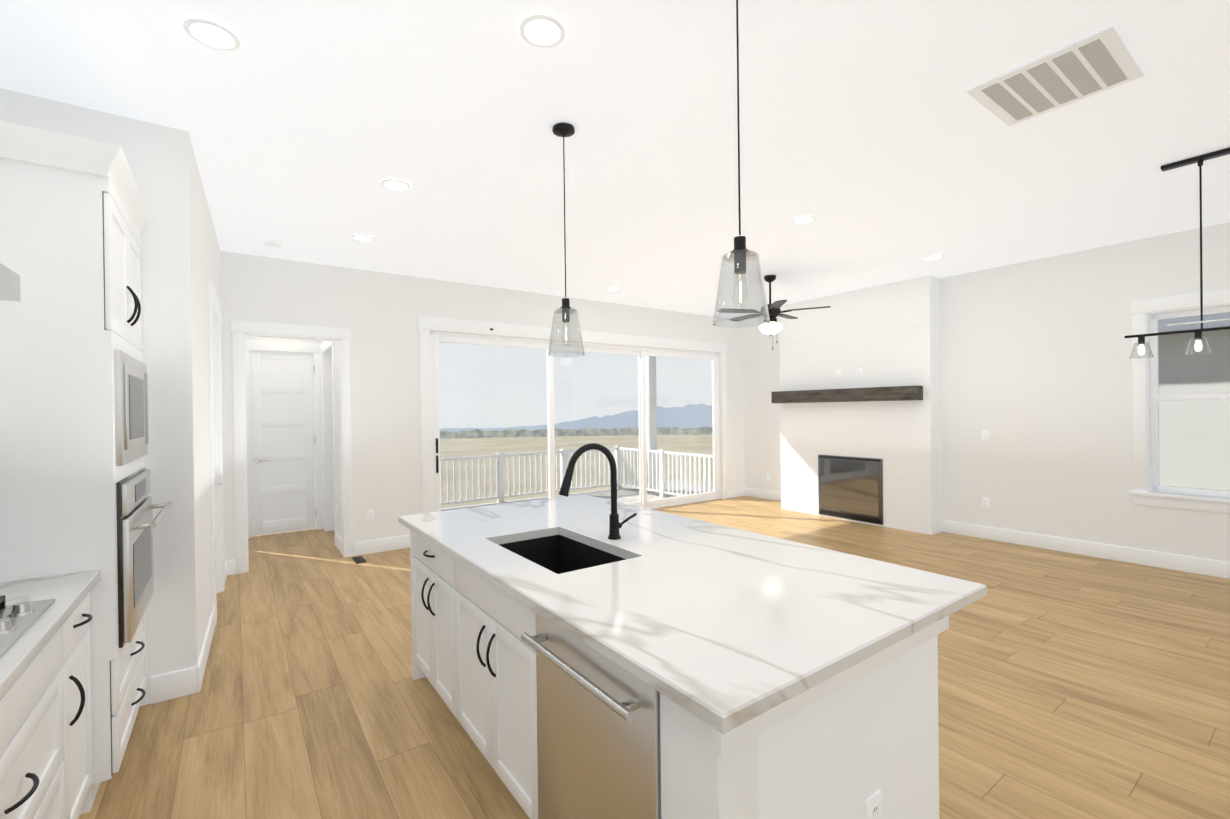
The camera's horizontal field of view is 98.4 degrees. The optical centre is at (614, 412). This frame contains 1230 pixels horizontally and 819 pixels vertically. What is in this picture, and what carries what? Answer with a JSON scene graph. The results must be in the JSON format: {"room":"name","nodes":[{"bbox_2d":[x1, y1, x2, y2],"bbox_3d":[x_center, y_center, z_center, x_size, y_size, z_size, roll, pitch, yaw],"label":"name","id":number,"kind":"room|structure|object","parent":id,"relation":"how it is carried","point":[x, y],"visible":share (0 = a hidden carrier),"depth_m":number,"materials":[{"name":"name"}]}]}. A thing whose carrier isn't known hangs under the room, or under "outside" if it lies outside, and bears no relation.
{"room":"kitchen","nodes":[
{"label":"kitchen","id":0,"kind":"room"},
{"bbox_2d":[0,121,27,308],"bbox_3d":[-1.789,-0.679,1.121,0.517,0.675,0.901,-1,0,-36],"label":"upper cabinet","id":1,"kind":"object","parent":0,"relation":"attached to","point":[13,137],"depth_m":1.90,"materials":[{"name":"white wood"}]},
{"bbox_2d":[0,263,19,301],"bbox_3d":[-1.786,-0.415,1.122,0.517,0.156,0.900,-1,0,-36],"label":"hood","id":2,"kind":"object","parent":1,"relation":"attached to","point":[9,280],"depth_m":1.57,"materials":[{"name":"silver metal"}]},
{"bbox_2d":[0,88,196,705],"bbox_3d":[-2.671,0.004,2.663,0.870,3.030,0.120,-1,0,-36],"label":"wall","id":3,"kind":"structure","parent":0,"point":[157,157],"depth_m":2.80,"materials":[{"name":"white paint"}]},
{"bbox_2d":[189,135,224,663],"bbox_3d":[-3.043,0.004,3.919,0.110,3.030,2.592,-1,0,-33],"label":"wall","id":4,"kind":"structure","parent":0,"point":[205,254],"depth_m":3.28,"materials":[{"name":"white paint"}]},
{"bbox_2d":[197,561,226,689],"bbox_3d":[-2.943,1.448,3.913,0.014,0.140,2.482,-1,0,-34],"label":"baseboard","id":5,"kind":"structure","parent":4,"relation":"attached to","point":[204,653],"depth_m":3.26,"materials":[{"name":"white wood"}]},
{"bbox_2d":[208,282,224,625],"bbox_3d":[-3.169,0.299,4.139,0.134,2.440,1.010,-1,0,-33],"label":"door frame","id":6,"kind":"structure","parent":4,"relation":"attached to","point":[216,452],"depth_m":4.47,"materials":[{"name":"white wood"}]},
{"bbox_2d":[245,336,341,538],"bbox_3d":[-3.735,0.004,6.103,1.130,3.030,1.670,-1,0,-36],"label":"wall","id":7,"kind":"structure","parent":0,"point":[328,439],"depth_m":6.77,"materials":[{"name":"white paint"}]},
{"bbox_2d":[249,350,315,535],"bbox_3d":[-4.176,0.371,6.690,0.690,2.278,0.098,-1,0,-36],"label":"door","id":8,"kind":"structure","parent":7,"relation":"in","point":[282,421],"depth_m":6.69,"materials":[{"name":"white wood"}]},
{"bbox_2d":[245,340,321,537],"bbox_3d":[-4.158,0.317,6.664,0.874,2.410,0.026,-1,0,-36],"label":"door frame","id":9,"kind":"structure","parent":7,"relation":"attached to","point":[317,350],"depth_m":6.72,"materials":[{"name":"white wood"}]},
{"bbox_2d":[319,341,336,545],"bbox_3d":[-3.460,0.320,6.410,0.028,2.390,1.010,-1,0,-36],"label":"door frame","id":10,"kind":"structure","parent":7,"relation":"attached to","point":[325,345],"depth_m":6.75,"materials":[{"name":"white wood"}]},
{"bbox_2d":[336,534,341,552],"bbox_3d":[-3.030,1.442,5.832,0.014,0.140,0.420,-1,0,-36],"label":"baseboard","id":11,"kind":"structure","parent":7,"relation":"attached to","point":[338,540],"depth_m":5.82,"materials":[{"name":"white wood"}]},
{"bbox_2d":[221,251,744,560],"bbox_3d":[-0.739,-0.036,7.132,7.520,3.030,0.150,-1,0,-36],"label":"wall","id":12,"kind":"structure","parent":0,"point":[377,313],"depth_m":5.79,"materials":[{"name":"white paint"}]},
{"bbox_2d":[366,510,373,521],"bbox_3d":[-2.621,1.107,5.679,0.075,0.118,0.008,-1,0,-36],"label":"outlet","id":13,"kind":"object","parent":12,"relation":"attached to","point":[369,515],"visible":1,"depth_m":5.67,"materials":[{"name":"white plastic"}]},
{"bbox_2d":[354,535,409,555],"bbox_3d":[-2.465,1.435,5.786,0.690,0.140,0.014,-1,0,-36],"label":"baseboard","id":14,"kind":"structure","parent":12,"relation":"attached to","point":[399,542],"depth_m":5.73,"materials":[{"name":"white wood"}]},
{"bbox_2d":[230,316,727,573],"bbox_3d":[-0.897,0.186,7.003,6.742,2.590,0.174,-1,0,-36],"label":"trim","id":15,"kind":"structure","parent":12,"relation":"attached to","point":[240,330],"depth_m":5.56,"materials":[{"name":"white wood"}]},
{"bbox_2d":[430,328,719,511],"bbox_3d":[-0.202,0.213,7.504,4.780,2.515,0.190,-1,0,-36],"label":"sliding glass door","id":16,"kind":"structure","parent":12,"relation":"in","point":[640,353],"depth_m":7.33,"materials":[{"name":"white plastic"}]},
{"bbox_2d":[728,487,745,497],"bbox_3d":[2.061,1.368,9.031,0.410,0.140,0.017,-1,0,-36],"label":"baseboard","id":17,"kind":"structure","parent":12,"relation":"attached to","point":[738,492],"depth_m":9.04,"materials":[{"name":"white wood"}]},
{"bbox_2d":[0,0,1229,319],"bbox_3d":[0.869,-1.619,4.017,8.900,0.120,10.700,-1,0,-36],"label":"ceiling","id":18,"kind":"structure","parent":0,"point":[878,144],"depth_m":2.92,"materials":[{"name":"white paint"}]},
{"bbox_2d":[183,18,240,50],"bbox_3d":[-1.619,-1.516,2.134,0.184,0.006,0.184,-1,0,-36],"label":"recessed light","id":19,"kind":"object","parent":18,"relation":"in","point":[211,34],"visible":1,"depth_m":2.13,"materials":[{"name":"white plastic"}]},
{"bbox_2d":[264,239,281,247],"bbox_3d":[-3.024,-1.493,4.694,0.130,0.037,0.130,-1,0,-36],"label":"smoke detector","id":20,"kind":"object","parent":18,"relation":"attached to","point":[273,243],"visible":1,"depth_m":4.66,"materials":[{"name":"white plastic"}]},
{"bbox_2d":[351,235,373,241],"bbox_3d":[-2.198,-1.518,4.623,0.184,0.006,0.184,-1,0,-36],"label":"recessed light","id":21,"kind":"object","parent":18,"relation":"in","point":[364,238],"visible":0.98,"depth_m":4.63,"materials":[{"name":"white plastic"}]},
{"bbox_2d":[381,179,409,190],"bbox_3d":[-1.470,-1.523,3.557,0.184,0.006,0.184,-1,0,-36],"label":"recessed light","id":22,"kind":"object","parent":18,"relation":"in","point":[395,185],"visible":1,"depth_m":3.55,"materials":[{"name":"white plastic"}]},
{"bbox_2d":[519,15,564,47],"bbox_3d":[-0.292,-1.532,2.138,0.184,0.006,0.184,-1,0,-36],"label":"recessed light","id":23,"kind":"object","parent":18,"relation":"in","point":[543,31],"visible":1,"depth_m":2.13,"materials":[{"name":"white plastic"}]},
{"bbox_2d":[548,123,584,356],"bbox_3d":[-0.271,-0.925,2.876,0.200,1.227,0.200,-1,0,-36],"label":"pendant light","id":24,"kind":"object","parent":18,"relation":"hanging from","point":[565,310],"visible":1,"depth_m":2.86,"materials":[{"name":"clear glass"}]},
{"bbox_2d":[605,287,619,290],"bbox_3d":[-0.032,-1.552,6.681,0.184,0.006,0.184,-1,0,-36],"label":"recessed light","id":25,"kind":"object","parent":18,"relation":"in","point":[612,289],"visible":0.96,"depth_m":6.69,"materials":[{"name":"white plastic"}]},
{"bbox_2d":[712,0,769,327],"bbox_3d":[0.440,-0.930,1.884,0.200,1.227,0.200,-1,0,-36],"label":"pendant light","id":26,"kind":"object","parent":18,"relation":"hanging from","point":[740,254],"visible":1,"depth_m":1.87,"materials":[{"name":"clear glass"}]},
{"bbox_2d":[719,275,830,349],"bbox_3d":[1.790,-1.147,6.169,1.238,0.857,1.224,-1,0,-36],"label":"ceiling fan","id":27,"kind":"object","parent":18,"relation":"hanging from","point":[773,326],"visible":0.71,"depth_m":6.06,"materials":[{"name":"brown metal"}]},
{"bbox_2d":[791,215,814,223],"bbox_3d":[1.526,-1.563,4.303,0.184,0.006,0.184,-1,0,-36],"label":"recessed light","id":28,"kind":"object","parent":18,"relation":"in","point":[803,219],"visible":0.98,"depth_m":4.30,"materials":[{"name":"white plastic"}]},
{"bbox_2d":[923,255,943,259],"bbox_3d":[3.268,-1.588,5.442,0.184,0.006,0.184,-1,0,-36],"label":"recessed light","id":29,"kind":"object","parent":18,"relation":"in","point":[934,257],"visible":0.98,"depth_m":5.43,"materials":[{"name":"white plastic"}]},
{"bbox_2d":[966,25,1143,125],"bbox_3d":[2.077,-1.559,2.514,0.550,0.013,0.530,-1,0,-36],"label":"ceiling vent","id":30,"kind":"object","parent":18,"relation":"in","point":[1095,63],"visible":0.96,"depth_m":2.47,"materials":[{"name":"white metal"}]},
{"bbox_2d":[1125,147,1229,358],"bbox_3d":[3.854,-0.977,2.992,0.116,1.225,1.440,-1,0,-36],"label":"linear chandelier","id":31,"kind":"object","parent":18,"relation":"hanging from","point":[1197,346],"visible":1,"depth_m":3.29,"materials":[{"name":"black metal"}]},
{"bbox_2d":[78,496,1229,818],"bbox_3d":[0.907,1.530,4.029,8.900,0.120,10.700,-1,0,-36],"label":"floor","id":32,"kind":"structure","parent":0,"point":[1074,686],"depth_m":2.74,"materials":[{"name":"brown wood"}]},
{"bbox_2d":[0,613,79,818],"bbox_3d":[-1.735,1.076,1.151,0.597,0.875,1.024,-1,0,-36],"label":"base cabinet","id":33,"kind":"object","parent":32,"relation":"on","point":[38,718],"depth_m":1.52,"materials":[{"name":"white wood"}]},
{"bbox_2d":[0,569,99,704],"bbox_3d":[-0.883,0.612,-0.020,0.627,0.039,4.601,-1,0,-36],"label":"countertop","id":34,"kind":"structure","parent":33,"relation":"on","point":[33,609],"depth_m":1.55,"materials":[{"name":"white stone"}]},
{"bbox_2d":[0,595,54,656],"bbox_3d":[-1.714,0.575,1.169,0.500,0.048,0.900,-1,0,-36],"label":"cooktop","id":35,"kind":"object","parent":34,"relation":"in","point":[18,620],"depth_m":1.50,"materials":[{"name":"silver metal"}]},
{"bbox_2d":[0,129,159,784],"bbox_3d":[-2.448,0.253,2.218,0.702,2.530,0.857,-1,0,-36],"label":"tall cabinet","id":36,"kind":"object","parent":32,"relation":"on","point":[78,523],"depth_m":2.01,"materials":[{"name":"white wood"}]},
{"bbox_2d":[114,350,147,465],"bbox_3d":[-2.191,-0.016,2.406,0.052,0.460,0.762,-1,0,-36],"label":"microwave","id":37,"kind":"object","parent":36,"relation":"in","point":[130,374],"depth_m":2.22,"materials":[{"name":"silver metal"}]},
{"bbox_2d":[116,467,172,647],"bbox_3d":[-2.148,0.606,2.433,0.137,0.655,0.762,-1,0,-36],"label":"oven","id":38,"kind":"object","parent":36,"relation":"in","point":[135,523],"depth_m":2.21,"materials":[{"name":"silver glass"}]},
{"bbox_2d":[76,589,99,814],"bbox_3d":[-2.114,1.078,1.680,0.597,0.875,0.400,-1,0,-36],"label":"base cabinet","id":39,"kind":"object","parent":32,"relation":"on","point":[86,787],"depth_m":1.96,"materials":[{"name":"white wood"}]},
{"bbox_2d":[351,556,366,563],"bbox_3d":[-2.618,1.504,5.426,0.100,0.008,0.280,-1,0,-36],"label":"floor vent","id":40,"kind":"object","parent":32,"relation":"in","point":[359,559],"visible":1,"depth_m":5.42,"materials":[{"name":"brown metal"}]},
{"bbox_2d":[398,443,986,818],"bbox_3d":[-0.016,0.811,2.361,1.267,1.353,2.460,-1,0,-36],"label":"kitchen island","id":41,"kind":"object","parent":32,"relation":"on","point":[582,656],"visible":1,"depth_m":1.56,"materials":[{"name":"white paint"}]},
{"bbox_2d":[499,535,625,573],"bbox_3d":[-0.242,0.725,2.285,0.414,0.216,0.704,-1,0,-36],"label":"sink","id":42,"kind":"object","parent":41,"relation":"in","point":[559,554],"depth_m":2.57,"materials":[{"name":"black metal"}]},
{"bbox_2d":[521,612,660,818],"bbox_3d":[-0.069,1.049,1.484,0.153,0.845,0.604,-1,0,-36],"label":"dishwasher","id":43,"kind":"object","parent":41,"relation":"in","point":[599,724],"depth_m":1.45,"materials":[{"name":"silver metal"}]},
{"bbox_2d":[559,443,636,539],"bbox_3d":[-0.077,0.355,2.322,0.340,0.439,0.134,-1,0,-36],"label":"faucet","id":44,"kind":"object","parent":41,"relation":"on","point":[614,525],"depth_m":2.39,"materials":[{"name":"black metal"}]},
{"bbox_2d":[771,275,941,534],"bbox_3d":[3.097,-0.081,7.066,0.457,3.027,2.110,-1,0,-36],"label":"fireplace","id":45,"kind":"object","parent":32,"relation":"on","point":[857,396],"visible":1,"depth_m":6.81,"materials":[{"name":"white paint"}]},
{"bbox_2d":[743,222,1229,561],"bbox_3d":[4.669,-0.097,5.658,0.450,3.030,8.550,-1,0,-36],"label":"wall","id":46,"kind":"structure","parent":0,"point":[1036,372],"depth_m":5.48,"materials":[{"name":"white paint"}]},
{"bbox_2d":[746,488,780,500],"bbox_3d":[2.585,1.363,8.709,0.014,0.140,1.150,-1,0,-36],"label":"baseboard","id":47,"kind":"structure","parent":46,"relation":"attached to","point":[758,493],"depth_m":8.85,"materials":[{"name":"white wood"}]},
{"bbox_2d":[982,498,989,508],"bbox_3d":[4.178,1.023,5.971,0.008,0.118,0.075,-1,0,-36],"label":"outlet","id":48,"kind":"object","parent":46,"relation":"attached to","point":[985,503],"visible":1,"depth_m":5.97,"materials":[{"name":"white plastic"}]},
{"bbox_2d":[982,431,989,440],"bbox_3d":[4.169,0.263,5.968,0.009,0.118,0.075,-1,0,-36],"label":"light switch","id":49,"kind":"object","parent":46,"relation":"attached to","point":[985,435],"visible":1,"depth_m":5.96,"materials":[{"name":"white plastic"}]},
{"bbox_2d":[943,520,1229,578],"bbox_3d":[5.454,1.344,4.195,0.014,0.140,5.270,-1,0,-36],"label":"baseboard","id":50,"kind":"structure","parent":46,"relation":"attached to","point":[1221,569],"depth_m":5.19,"materials":[{"name":"white wood"}]},
{"bbox_2d":[1129,289,1229,512],"bbox_3d":[5.255,-0.095,4.540,0.200,1.900,1.220,-1,0,-36],"label":"window","id":51,"kind":"structure","parent":46,"relation":"in","point":[1156,397],"depth_m":4.90,"materials":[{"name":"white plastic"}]},
{"label":"outside","id":52,"kind":"structure","parent":0,"visible":0},
{"bbox_2d":[440,426,712,438],"bbox_3d":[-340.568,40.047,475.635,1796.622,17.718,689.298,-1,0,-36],"label":"trees","id":53,"kind":"object","parent":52,"point":[565,432],"depth_m":921.02,"materials":[{"name":"green plant"}]},
{"bbox_2d":[441,481,712,510],"bbox_3d":[-0.576,1.819,9.276,7.400,0.300,3.140,-1,0,-36],"label":"floor","id":54,"kind":"structure","parent":52,"point":[630,494],"depth_m":10.67,"materials":[{"name":"white"}]},
{"bbox_2d":[440,356,712,504],"bbox_3d":[-1.136,-0.123,8.860,5.950,3.600,3.080,-1,0,-36],"label":"deck railing","id":55,"kind":"object","parent":54,"relation":"on","point":[651,430],"depth_m":10.32,"materials":[{"name":"white wood"}]},
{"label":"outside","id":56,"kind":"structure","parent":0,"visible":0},
{"bbox_2d":[315,435,712,525],"bbox_3d":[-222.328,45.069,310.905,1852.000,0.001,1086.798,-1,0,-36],"label":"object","id":57,"kind":"structure","parent":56,"point":[541,444],"depth_m":488.73,"materials":[{"name":"beige"}]},
{"bbox_2d":[440,404,712,431],"bbox_3d":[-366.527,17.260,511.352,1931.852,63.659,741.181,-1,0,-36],"label":"mountains","id":58,"kind":"structure","parent":57,"relation":"on","point":[605,421],"depth_m":994.30,"materials":[{"name":"blue"}]},
{"bbox_2d":[1150,308,1229,490],"bbox_3d":[12.726,0.008,8.883,10.000,8.600,13.200,-1,0,-36],"label":"neighbor house","id":59,"kind":"structure","parent":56,"point":[1210,380],"depth_m":7.47,"materials":[{"name":"grey paint"}]}
]}

